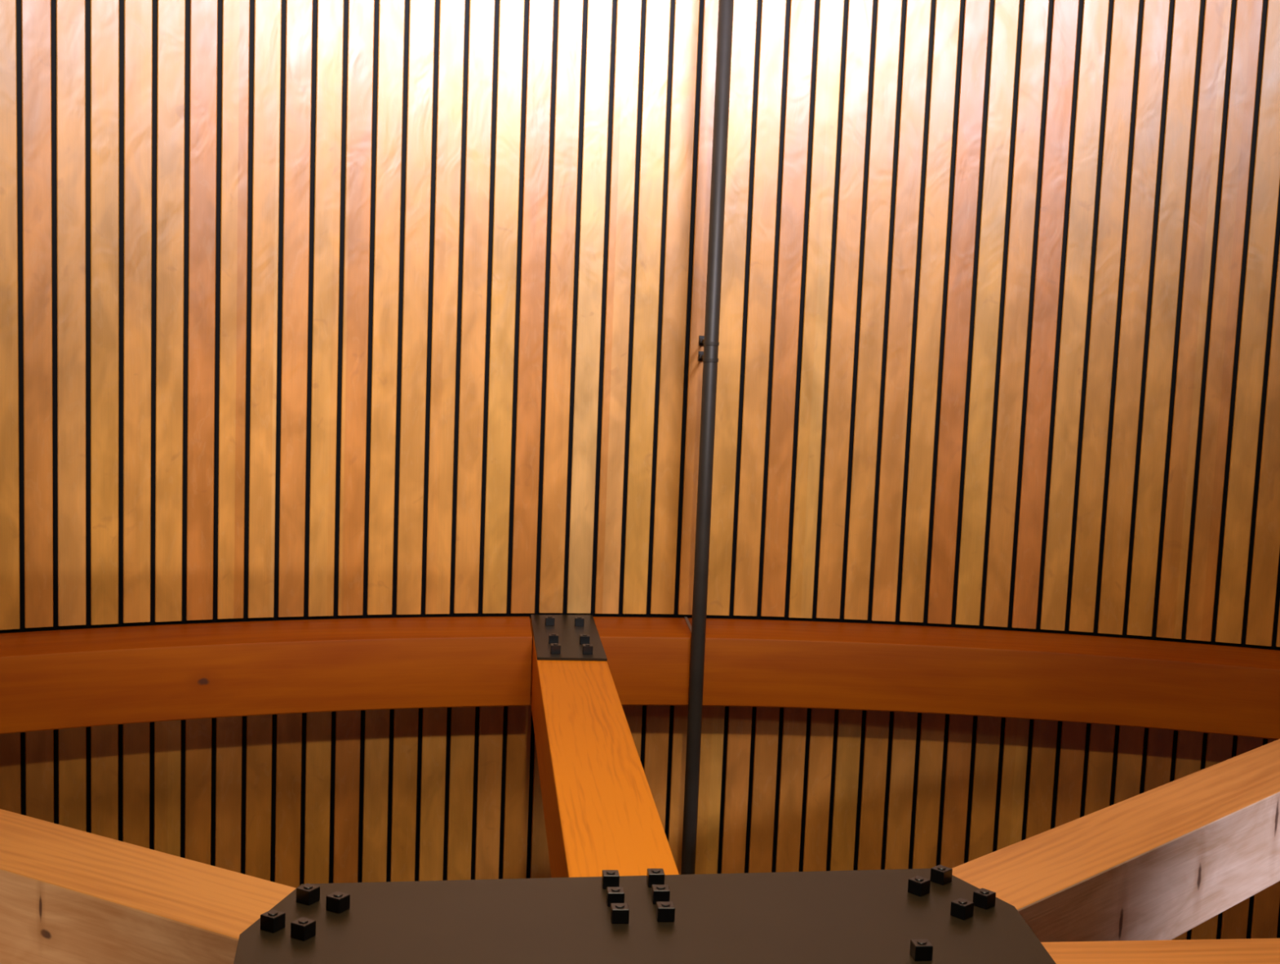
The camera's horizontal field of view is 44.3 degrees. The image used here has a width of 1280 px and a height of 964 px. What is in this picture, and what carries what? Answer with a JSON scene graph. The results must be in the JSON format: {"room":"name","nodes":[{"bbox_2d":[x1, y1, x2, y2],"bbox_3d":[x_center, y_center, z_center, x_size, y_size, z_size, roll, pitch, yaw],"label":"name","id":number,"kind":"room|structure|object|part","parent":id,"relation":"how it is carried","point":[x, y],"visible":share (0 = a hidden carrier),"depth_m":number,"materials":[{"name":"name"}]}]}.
{"room":"wooden tower interior","nodes":[
{"label":"wooden tower interior","id":0,"kind":"room"},
{"bbox_2d":[0,0,1279,940],"bbox_3d":[1.041,0.435,4.920,15.626,9.300,5.968,2,7,0],"label":"ceiling","id":1,"kind":"structure","parent":0,"point":[309,309],"depth_m":7.51,"materials":[{"name":"brown wood"}]},
{"bbox_2d":[0,808,296,963],"bbox_3d":[-2.626,1.065,4.835,4.079,0.330,0.330,6,7,28],"label":"wooden beam","id":2,"kind":"structure","parent":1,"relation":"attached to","point":[68,895],"depth_m":4.05,"materials":[{"name":"brown wood"}]},
{"bbox_2d":[0,616,532,734],"bbox_3d":[-2.364,0.859,6.726,4.114,0.330,0.672,-1,7,-26],"label":"beam","id":3,"kind":"structure","parent":1,"relation":"attached to","point":[83,677],"depth_m":6.94,"materials":[{"name":"brown wood"}]},
{"bbox_2d":[530,614,679,877],"bbox_3d":[-0.214,1.006,5.950,0.304,0.382,3.596,2,7,-6],"label":"wooden beam","id":4,"kind":"structure","parent":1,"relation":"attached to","point":[601,813],"depth_m":5.33,"materials":[{"name":"orange wood"}]},
{"bbox_3d":[-0.338,0.708,7.232,0.301,0.012,0.937,2,7,-6],"label":"plate","id":5,"kind":"part","parent":4,"relation":"part of","materials":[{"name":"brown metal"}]},
{"bbox_2d":[233,864,1056,963],"bbox_3d":[0.057,1.279,3.657,1.972,0.382,1.198,1,7,-10],"label":"connector","id":6,"kind":"object","parent":4,"relation":"attached to","point":[912,916],"visible":1,"depth_m":3.91,"materials":[{"name":"brown metal"}]},
{"bbox_2d":[680,0,733,874],"bbox_3d":[0.276,0.114,7.461,0.072,9.298,0.533,2,7,-5],"label":"vertical pipe","id":7,"kind":"object","parent":1,"relation":"attached to","point":[710,343],"visible":1,"depth_m":7.17,"materials":[{"name":"black metal"}]},
{"bbox_2d":[592,617,1279,739],"bbox_3d":[1.778,0.935,7.479,4.068,0.330,0.671,3,7,5],"label":"beam","id":8,"kind":"structure","parent":1,"relation":"attached to","point":[1185,686],"depth_m":7.38,"materials":[{"name":"brown wood"}]},
{"bbox_2d":[951,738,1279,942],"bbox_3d":[2.416,1.156,5.767,4.469,0.330,0.292,-4,9,-45],"label":"wooden beam","id":9,"kind":"structure","parent":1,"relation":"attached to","point":[1159,863],"depth_m":4.79,"materials":[{"name":"brown wood"}]},
{"bbox_2d":[1040,937,1279,963],"bbox_3d":[4.219,1.403,4.231,6.608,0.330,0.300,1,7,-8],"label":"rafter","id":10,"kind":"object","parent":1,"relation":"attached to","point":[1226,951],"visible":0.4,"depth_m":3.89,"materials":[{"name":"brown wood"}]}
]}

